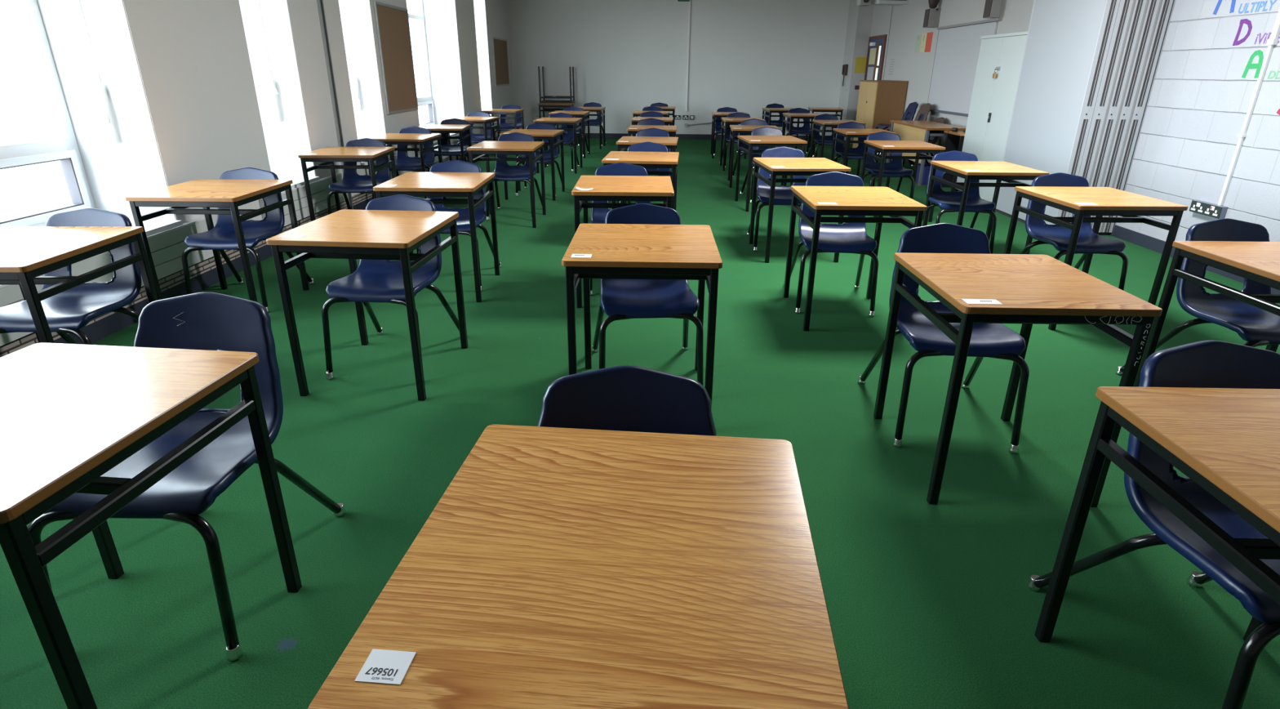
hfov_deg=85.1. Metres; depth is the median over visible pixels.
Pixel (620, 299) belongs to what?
chair
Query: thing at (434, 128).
school desk
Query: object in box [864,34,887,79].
door
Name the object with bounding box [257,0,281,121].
window winder
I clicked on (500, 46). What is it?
cork board
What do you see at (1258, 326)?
chair
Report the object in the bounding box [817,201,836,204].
number card
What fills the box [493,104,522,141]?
chair
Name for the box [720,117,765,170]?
school desk
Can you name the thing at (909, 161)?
chair
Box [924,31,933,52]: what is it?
paper sheet
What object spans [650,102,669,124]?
chair
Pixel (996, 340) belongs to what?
chair
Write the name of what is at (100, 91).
window winder
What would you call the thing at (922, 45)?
paper sheet
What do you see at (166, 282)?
trim
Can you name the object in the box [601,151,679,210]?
school desk
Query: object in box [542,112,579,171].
chair
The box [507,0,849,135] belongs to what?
wall
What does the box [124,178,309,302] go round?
school desk
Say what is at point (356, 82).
window winder
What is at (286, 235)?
number card
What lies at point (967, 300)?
number card
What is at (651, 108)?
chair
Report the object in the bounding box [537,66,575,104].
school desk
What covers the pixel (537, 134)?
school desk
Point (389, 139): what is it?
school desk
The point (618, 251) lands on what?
school desk
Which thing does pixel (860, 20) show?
pillar
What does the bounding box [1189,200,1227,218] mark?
power socket
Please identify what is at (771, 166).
number card
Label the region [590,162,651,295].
chair
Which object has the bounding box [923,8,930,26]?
grille
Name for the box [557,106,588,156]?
chair
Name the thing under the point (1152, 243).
baseboard
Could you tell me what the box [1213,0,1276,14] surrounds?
painted word
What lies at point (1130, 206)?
school desk
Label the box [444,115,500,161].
school desk
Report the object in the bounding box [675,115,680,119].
wall socket
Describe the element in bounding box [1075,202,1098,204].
number card
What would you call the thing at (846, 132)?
school desk
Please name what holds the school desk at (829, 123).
on the floor
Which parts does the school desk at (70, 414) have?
leg, leg, apron frame, rail, leg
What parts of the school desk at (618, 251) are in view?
leg, rail, leg, apron frame, leg, rail, leg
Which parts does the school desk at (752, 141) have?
leg, rail, leg, apron frame, leg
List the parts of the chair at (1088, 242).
leg, leg, leg, leg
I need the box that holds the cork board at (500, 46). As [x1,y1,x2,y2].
[491,36,509,86]
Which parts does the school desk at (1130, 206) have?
leg, rail, leg, leg, apron frame, rail, leg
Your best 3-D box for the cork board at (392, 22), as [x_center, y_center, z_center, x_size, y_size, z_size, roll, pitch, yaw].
[-2.792,-3.390,8.031,0.024,1.130,1.050,1,22,1]
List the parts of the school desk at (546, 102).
leg, leg, rail, apron frame, rail, leg, leg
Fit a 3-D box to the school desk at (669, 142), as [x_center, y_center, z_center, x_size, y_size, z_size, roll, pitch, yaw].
[0.084,-1.865,7.252,0.596,0.710,0.683,2,22,4]
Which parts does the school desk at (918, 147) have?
leg, rail, leg, apron frame, leg, rail, leg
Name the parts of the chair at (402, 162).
leg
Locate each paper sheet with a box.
[914,34,921,52]
[919,33,927,52]
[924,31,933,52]
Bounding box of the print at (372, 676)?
[371,675,393,679]
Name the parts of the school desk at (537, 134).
leg, leg, apron frame, leg, rail, leg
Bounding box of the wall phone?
[841,64,848,86]
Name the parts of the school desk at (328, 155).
leg, rail, leg, apron frame, leg, rail, leg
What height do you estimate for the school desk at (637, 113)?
0.710 m
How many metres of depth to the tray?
9.71 m
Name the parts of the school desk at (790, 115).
leg, leg, apron frame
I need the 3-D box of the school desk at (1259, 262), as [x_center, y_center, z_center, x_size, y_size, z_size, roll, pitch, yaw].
[2.556,-0.024,2.783,0.596,0.710,0.683,0,22,0]
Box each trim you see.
[0,136,497,357]
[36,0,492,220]
[316,0,353,208]
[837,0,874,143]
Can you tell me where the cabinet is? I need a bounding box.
[852,80,908,155]
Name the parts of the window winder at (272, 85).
rod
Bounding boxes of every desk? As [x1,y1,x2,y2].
[0,226,158,342]
[0,342,302,708]
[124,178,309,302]
[266,208,467,400]
[297,146,396,221]
[307,423,848,708]
[367,133,446,199]
[373,172,499,302]
[413,124,471,172]
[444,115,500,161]
[466,141,546,227]
[480,108,524,141]
[499,128,564,200]
[533,117,582,173]
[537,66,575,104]
[537,103,574,140]
[548,110,590,158]
[561,223,722,408]
[570,106,605,149]
[571,175,674,307]
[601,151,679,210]
[616,136,678,203]
[626,124,676,148]
[631,116,673,151]
[632,110,669,136]
[644,106,675,137]
[711,111,748,159]
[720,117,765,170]
[727,124,779,187]
[734,135,807,211]
[748,157,851,262]
[762,107,799,148]
[782,112,823,157]
[783,185,927,331]
[805,106,843,147]
[809,120,866,175]
[831,128,897,187]
[860,140,945,222]
[873,252,1162,506]
[885,120,965,186]
[922,160,1048,253]
[1003,186,1187,329]
[1034,386,1279,642]
[1133,240,1279,386]
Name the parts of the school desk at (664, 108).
leg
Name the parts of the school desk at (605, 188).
leg, rail, leg, apron frame, leg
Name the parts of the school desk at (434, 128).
leg, apron frame, leg, rail, leg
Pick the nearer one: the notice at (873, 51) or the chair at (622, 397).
the chair at (622, 397)
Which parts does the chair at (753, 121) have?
leg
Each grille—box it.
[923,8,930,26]
[982,0,992,17]
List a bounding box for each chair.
[0,207,141,344]
[27,291,346,661]
[181,167,314,312]
[321,194,467,382]
[326,137,390,214]
[384,126,446,197]
[409,160,502,291]
[431,118,471,166]
[456,111,496,169]
[485,132,542,220]
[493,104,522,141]
[515,122,565,196]
[537,364,716,435]
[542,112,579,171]
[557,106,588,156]
[577,102,606,146]
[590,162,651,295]
[591,203,703,386]
[618,142,671,203]
[627,128,671,203]
[635,118,665,136]
[640,111,663,116]
[642,106,662,111]
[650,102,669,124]
[710,106,738,155]
[719,111,754,168]
[732,118,770,182]
[739,126,792,203]
[746,146,806,251]
[764,103,789,135]
[783,171,878,316]
[786,107,814,157]
[807,113,844,162]
[833,121,875,186]
[857,222,1029,453]
[864,131,914,199]
[874,102,918,155]
[875,115,927,166]
[876,111,915,155]
[879,102,931,155]
[902,115,914,166]
[902,116,945,167]
[922,150,996,253]
[1019,172,1128,290]
[1026,339,1279,708]
[1115,217,1279,374]
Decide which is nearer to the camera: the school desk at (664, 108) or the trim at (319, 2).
the trim at (319, 2)
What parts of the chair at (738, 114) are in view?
leg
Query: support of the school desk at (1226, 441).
on the floor
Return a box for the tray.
[929,108,968,116]
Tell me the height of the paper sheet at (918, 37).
0.260 m
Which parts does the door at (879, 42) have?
vision frame, vision pane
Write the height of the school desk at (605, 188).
0.710 m
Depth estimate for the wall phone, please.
14.14 m
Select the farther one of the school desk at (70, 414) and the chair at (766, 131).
the chair at (766, 131)
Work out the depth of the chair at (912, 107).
10.89 m
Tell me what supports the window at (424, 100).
in the wall at (193, 57)
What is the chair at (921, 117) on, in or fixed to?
on the floor
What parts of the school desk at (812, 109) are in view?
leg, apron frame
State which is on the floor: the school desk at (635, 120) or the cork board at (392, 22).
the school desk at (635, 120)
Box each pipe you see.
[684,122,711,126]
[882,5,893,79]
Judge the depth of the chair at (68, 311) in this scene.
3.08 m
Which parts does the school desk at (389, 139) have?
leg, apron frame, leg, rail, leg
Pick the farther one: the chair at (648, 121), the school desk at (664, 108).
the school desk at (664, 108)
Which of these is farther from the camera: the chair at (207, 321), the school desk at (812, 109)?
the school desk at (812, 109)
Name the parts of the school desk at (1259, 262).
leg, rail, apron frame, leg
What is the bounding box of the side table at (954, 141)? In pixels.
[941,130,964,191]
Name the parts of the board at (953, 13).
rail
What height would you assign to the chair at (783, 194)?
0.777 m
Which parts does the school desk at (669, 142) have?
leg, apron frame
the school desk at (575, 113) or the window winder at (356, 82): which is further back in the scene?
the school desk at (575, 113)
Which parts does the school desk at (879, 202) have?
leg, rail, leg, apron frame, leg, rail, leg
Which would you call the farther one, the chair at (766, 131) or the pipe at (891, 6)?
the pipe at (891, 6)
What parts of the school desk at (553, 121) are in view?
leg, leg, apron frame, leg, leg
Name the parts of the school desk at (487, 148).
leg, rail, leg, apron frame, leg, rail, leg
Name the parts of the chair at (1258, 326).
leg, leg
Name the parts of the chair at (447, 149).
leg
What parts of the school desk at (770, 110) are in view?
leg, apron frame, leg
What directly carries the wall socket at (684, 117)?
attached to the wall at (626, 56)
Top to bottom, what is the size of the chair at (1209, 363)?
0.777 m
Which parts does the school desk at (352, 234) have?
leg, rail, leg, apron frame, leg, rail, leg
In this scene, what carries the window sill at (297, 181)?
in the wall at (193, 57)
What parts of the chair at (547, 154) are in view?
leg, leg, leg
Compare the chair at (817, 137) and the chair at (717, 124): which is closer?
the chair at (817, 137)
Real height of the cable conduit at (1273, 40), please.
2.477 m
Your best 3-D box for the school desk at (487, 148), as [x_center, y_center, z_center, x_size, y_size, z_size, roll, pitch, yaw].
[-1.243,-1.631,6.647,0.596,0.710,0.683,1,22,1]
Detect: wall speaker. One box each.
[923,8,941,27]
[982,0,1002,18]
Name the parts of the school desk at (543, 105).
leg, rail, rail, apron frame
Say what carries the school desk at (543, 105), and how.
on the floor
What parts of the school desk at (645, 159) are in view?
apron frame, leg, leg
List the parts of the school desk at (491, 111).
leg, apron frame, leg, leg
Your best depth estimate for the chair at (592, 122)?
13.67 m
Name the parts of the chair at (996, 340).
leg, leg, leg, leg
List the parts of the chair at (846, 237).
leg, leg, leg, leg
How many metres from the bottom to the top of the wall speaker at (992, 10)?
0.253 m
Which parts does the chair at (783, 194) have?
leg, leg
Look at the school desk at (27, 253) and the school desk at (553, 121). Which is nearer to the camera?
the school desk at (27, 253)
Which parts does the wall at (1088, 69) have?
panel, lock plate, lock plate, panel, lock plate, panel, lock plate, panel, panel, lock plate, post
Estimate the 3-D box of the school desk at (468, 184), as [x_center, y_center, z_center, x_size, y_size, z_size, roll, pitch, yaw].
[-1.286,-0.782,4.563,0.596,0.710,0.683,0,22,0]
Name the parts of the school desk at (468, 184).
leg, apron frame, leg, rail, leg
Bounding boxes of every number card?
[279,233,306,237]
[354,648,416,684]
[378,184,396,186]
[570,253,591,257]
[575,186,592,190]
[770,165,785,167]
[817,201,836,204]
[962,298,1002,304]
[965,169,982,171]
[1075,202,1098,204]
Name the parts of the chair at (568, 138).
leg, leg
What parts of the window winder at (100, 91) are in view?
rod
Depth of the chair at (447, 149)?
8.89 m
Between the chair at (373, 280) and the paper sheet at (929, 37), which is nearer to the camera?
the chair at (373, 280)
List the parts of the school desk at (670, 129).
apron frame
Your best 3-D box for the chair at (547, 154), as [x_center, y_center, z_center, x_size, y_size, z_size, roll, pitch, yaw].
[-1.188,-2.301,8.206,0.512,0.777,0.638,1,22,2]
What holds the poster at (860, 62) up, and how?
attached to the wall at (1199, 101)
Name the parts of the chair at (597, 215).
leg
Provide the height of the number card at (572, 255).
0.001 m
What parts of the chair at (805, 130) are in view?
leg, leg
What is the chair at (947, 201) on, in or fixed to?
on the floor
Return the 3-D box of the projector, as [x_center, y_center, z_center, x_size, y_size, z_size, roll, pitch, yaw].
[3.551,-5.440,10.124,0.688,0.680,0.333,-2,22,-6]
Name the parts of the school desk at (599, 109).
apron frame, leg, leg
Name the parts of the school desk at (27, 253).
leg, leg, apron frame, rail, leg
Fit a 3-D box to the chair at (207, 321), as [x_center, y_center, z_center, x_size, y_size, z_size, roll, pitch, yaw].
[-1.224,0.278,1.872,0.512,0.777,0.638,1,22,0]
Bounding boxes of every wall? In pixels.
[122,0,514,226]
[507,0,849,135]
[870,0,1279,241]
[995,0,1175,235]
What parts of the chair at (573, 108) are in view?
leg, leg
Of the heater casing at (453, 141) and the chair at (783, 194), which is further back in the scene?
the heater casing at (453, 141)
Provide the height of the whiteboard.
1.120 m
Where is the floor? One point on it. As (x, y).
(929, 606)
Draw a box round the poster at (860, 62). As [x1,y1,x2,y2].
[853,57,866,72]
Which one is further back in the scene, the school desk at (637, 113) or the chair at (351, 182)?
the school desk at (637, 113)
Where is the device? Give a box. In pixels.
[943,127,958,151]
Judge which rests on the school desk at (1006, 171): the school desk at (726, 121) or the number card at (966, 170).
the number card at (966, 170)
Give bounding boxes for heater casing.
[0,216,213,346]
[258,173,345,226]
[356,153,404,179]
[417,129,474,163]
[480,121,497,140]
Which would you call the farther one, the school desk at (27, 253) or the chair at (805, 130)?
the chair at (805, 130)
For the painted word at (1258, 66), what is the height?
0.187 m
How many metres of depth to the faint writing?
12.33 m
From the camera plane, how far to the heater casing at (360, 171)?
7.17 m
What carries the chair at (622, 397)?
on the floor
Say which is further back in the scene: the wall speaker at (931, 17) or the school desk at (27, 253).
the wall speaker at (931, 17)
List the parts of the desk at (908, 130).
leg, modesty panel, leg, under frame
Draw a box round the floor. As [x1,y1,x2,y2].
[0,137,1279,708]
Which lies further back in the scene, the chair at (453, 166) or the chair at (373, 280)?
the chair at (453, 166)
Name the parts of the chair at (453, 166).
leg, leg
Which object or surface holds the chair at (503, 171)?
on the floor
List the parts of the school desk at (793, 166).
leg, rail, leg, apron frame, leg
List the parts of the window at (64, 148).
hopper sash, frame, sill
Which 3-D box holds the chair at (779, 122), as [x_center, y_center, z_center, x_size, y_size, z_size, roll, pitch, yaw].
[2.686,-4.537,13.781,0.512,0.777,0.638,0,22,-1]
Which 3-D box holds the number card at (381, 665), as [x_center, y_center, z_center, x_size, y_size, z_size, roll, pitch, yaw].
[-0.299,0.366,0.820,0.054,0.001,0.048,2,22,4]
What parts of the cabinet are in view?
cabinet door, cabinet door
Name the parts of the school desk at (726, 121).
leg, leg, apron frame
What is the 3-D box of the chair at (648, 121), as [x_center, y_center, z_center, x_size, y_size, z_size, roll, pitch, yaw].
[0.139,-2.685,9.177,0.512,0.777,0.638,1,22,2]
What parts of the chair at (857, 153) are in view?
leg, leg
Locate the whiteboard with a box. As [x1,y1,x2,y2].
[927,22,998,116]
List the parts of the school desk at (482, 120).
leg, apron frame, leg, rail, leg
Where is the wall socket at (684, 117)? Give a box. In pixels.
[682,115,688,119]
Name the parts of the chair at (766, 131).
leg, leg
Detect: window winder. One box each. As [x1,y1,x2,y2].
[76,0,119,144]
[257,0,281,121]
[345,0,362,110]
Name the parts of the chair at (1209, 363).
leg, leg, leg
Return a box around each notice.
[866,66,874,79]
[868,48,876,64]
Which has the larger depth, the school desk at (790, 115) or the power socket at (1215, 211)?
the school desk at (790, 115)
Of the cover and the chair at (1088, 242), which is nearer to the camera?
the chair at (1088, 242)
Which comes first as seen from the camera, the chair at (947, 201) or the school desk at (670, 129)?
the chair at (947, 201)
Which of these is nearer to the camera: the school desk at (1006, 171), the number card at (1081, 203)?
the number card at (1081, 203)
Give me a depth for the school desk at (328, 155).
5.78 m
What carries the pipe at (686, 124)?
attached to the wall at (626, 56)
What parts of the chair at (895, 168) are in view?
leg, leg, leg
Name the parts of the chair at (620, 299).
leg, leg, leg, leg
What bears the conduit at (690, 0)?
attached to the wall at (626, 56)
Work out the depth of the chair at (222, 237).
4.35 m
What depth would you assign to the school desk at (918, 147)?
6.86 m
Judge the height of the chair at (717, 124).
0.777 m
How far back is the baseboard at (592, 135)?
15.04 m
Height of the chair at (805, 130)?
0.777 m
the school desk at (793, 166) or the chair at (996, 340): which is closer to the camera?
the chair at (996, 340)
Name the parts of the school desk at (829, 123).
leg, rail, leg, apron frame, leg, leg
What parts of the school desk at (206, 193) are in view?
leg, rail, apron frame, leg, leg, rail, leg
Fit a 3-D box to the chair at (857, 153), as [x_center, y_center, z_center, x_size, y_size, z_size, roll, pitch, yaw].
[2.702,-2.529,8.849,0.512,0.777,0.638,1,22,1]
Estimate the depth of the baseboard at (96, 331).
4.30 m
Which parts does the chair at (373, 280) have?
leg, leg, leg, leg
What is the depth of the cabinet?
11.70 m
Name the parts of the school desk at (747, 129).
leg, leg, apron frame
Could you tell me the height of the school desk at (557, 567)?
0.710 m
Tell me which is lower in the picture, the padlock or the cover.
the padlock
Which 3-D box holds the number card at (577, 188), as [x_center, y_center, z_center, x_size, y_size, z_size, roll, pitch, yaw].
[-0.327,-0.975,4.098,0.098,0.012,0.060,1,22,1]
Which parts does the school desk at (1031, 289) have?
leg, rail, leg, leg, apron frame, rail, leg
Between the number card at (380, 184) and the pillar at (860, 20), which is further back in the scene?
the pillar at (860, 20)
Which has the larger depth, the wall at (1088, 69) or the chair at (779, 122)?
the chair at (779, 122)
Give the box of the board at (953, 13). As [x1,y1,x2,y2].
[936,0,1004,29]
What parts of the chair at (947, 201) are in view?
leg, leg, leg, leg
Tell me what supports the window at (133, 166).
attached to the wall at (193, 57)
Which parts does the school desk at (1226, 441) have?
leg, rail, apron frame, leg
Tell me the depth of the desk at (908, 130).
9.26 m
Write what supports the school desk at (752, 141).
on the floor
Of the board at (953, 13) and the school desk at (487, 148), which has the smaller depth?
the school desk at (487, 148)
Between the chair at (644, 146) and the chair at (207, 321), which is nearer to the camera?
the chair at (207, 321)
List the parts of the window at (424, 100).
frame, hopper sash, sill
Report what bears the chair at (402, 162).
on the floor
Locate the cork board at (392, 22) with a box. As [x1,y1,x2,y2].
[373,0,417,114]
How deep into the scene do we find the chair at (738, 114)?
10.77 m
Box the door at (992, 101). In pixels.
[955,31,1027,201]
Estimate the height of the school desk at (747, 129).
0.710 m
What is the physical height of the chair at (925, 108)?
0.777 m
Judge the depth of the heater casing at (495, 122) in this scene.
12.81 m
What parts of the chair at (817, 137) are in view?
leg, leg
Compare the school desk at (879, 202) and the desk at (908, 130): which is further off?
the desk at (908, 130)
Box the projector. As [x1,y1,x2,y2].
[856,0,909,6]
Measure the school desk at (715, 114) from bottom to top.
0.710 m
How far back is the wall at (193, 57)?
4.89 m
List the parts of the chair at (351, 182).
leg, leg, leg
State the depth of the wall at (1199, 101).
5.40 m
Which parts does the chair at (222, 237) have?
leg, leg, leg, leg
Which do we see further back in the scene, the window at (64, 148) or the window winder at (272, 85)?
the window winder at (272, 85)
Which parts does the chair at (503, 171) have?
leg, leg, leg, leg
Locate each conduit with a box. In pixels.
[685,0,690,111]
[1217,8,1279,205]
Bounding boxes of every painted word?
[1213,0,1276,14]
[1232,18,1279,45]
[1241,49,1279,79]
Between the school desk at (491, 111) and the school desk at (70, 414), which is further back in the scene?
the school desk at (491, 111)
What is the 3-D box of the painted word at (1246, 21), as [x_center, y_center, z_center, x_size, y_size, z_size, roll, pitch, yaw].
[4.312,-2.252,4.857,0.001,0.175,0.407,1,22,1]
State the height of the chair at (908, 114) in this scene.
0.777 m
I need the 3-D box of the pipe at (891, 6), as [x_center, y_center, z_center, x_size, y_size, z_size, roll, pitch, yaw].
[4.448,-5.238,12.684,0.024,2.930,0.024,1,22,1]
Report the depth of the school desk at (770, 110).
13.09 m
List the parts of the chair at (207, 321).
leg, leg, leg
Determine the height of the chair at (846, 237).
0.777 m
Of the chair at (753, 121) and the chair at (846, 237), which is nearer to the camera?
the chair at (846, 237)
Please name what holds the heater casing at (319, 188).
attached to the wall at (193, 57)
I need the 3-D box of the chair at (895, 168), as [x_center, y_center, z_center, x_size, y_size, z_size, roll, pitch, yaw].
[2.602,-1.935,7.389,0.512,0.777,0.638,1,22,1]
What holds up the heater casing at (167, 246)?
attached to the wall at (193, 57)
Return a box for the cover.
[928,0,939,8]
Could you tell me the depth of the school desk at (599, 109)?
12.94 m
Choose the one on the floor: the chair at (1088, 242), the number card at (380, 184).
the chair at (1088, 242)
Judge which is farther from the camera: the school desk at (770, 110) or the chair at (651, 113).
the school desk at (770, 110)
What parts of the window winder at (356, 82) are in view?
rod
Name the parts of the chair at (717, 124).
leg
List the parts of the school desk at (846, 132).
leg, rail, leg, apron frame, leg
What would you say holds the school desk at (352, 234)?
on the floor
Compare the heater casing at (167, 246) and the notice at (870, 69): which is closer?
the heater casing at (167, 246)
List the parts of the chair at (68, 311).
leg, leg, leg, leg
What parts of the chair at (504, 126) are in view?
leg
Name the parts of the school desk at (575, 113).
apron frame, leg, leg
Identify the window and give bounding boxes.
[0,0,182,235]
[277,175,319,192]
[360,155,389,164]
[408,0,459,142]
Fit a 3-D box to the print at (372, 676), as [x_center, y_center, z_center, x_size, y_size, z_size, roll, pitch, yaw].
[-0.297,0.373,0.803,0.025,0.001,0.003,2,22,4]
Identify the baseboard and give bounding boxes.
[53,140,497,344]
[563,133,830,140]
[902,159,1279,293]
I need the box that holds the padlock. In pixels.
[991,68,996,78]
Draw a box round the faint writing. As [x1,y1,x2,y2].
[888,58,894,74]
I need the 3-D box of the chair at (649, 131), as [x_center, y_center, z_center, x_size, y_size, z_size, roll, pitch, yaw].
[0.125,-2.046,7.608,0.512,0.777,0.638,2,22,4]
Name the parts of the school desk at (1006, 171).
leg, rail, leg, apron frame, leg, rail, leg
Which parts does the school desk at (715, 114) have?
leg, leg, apron frame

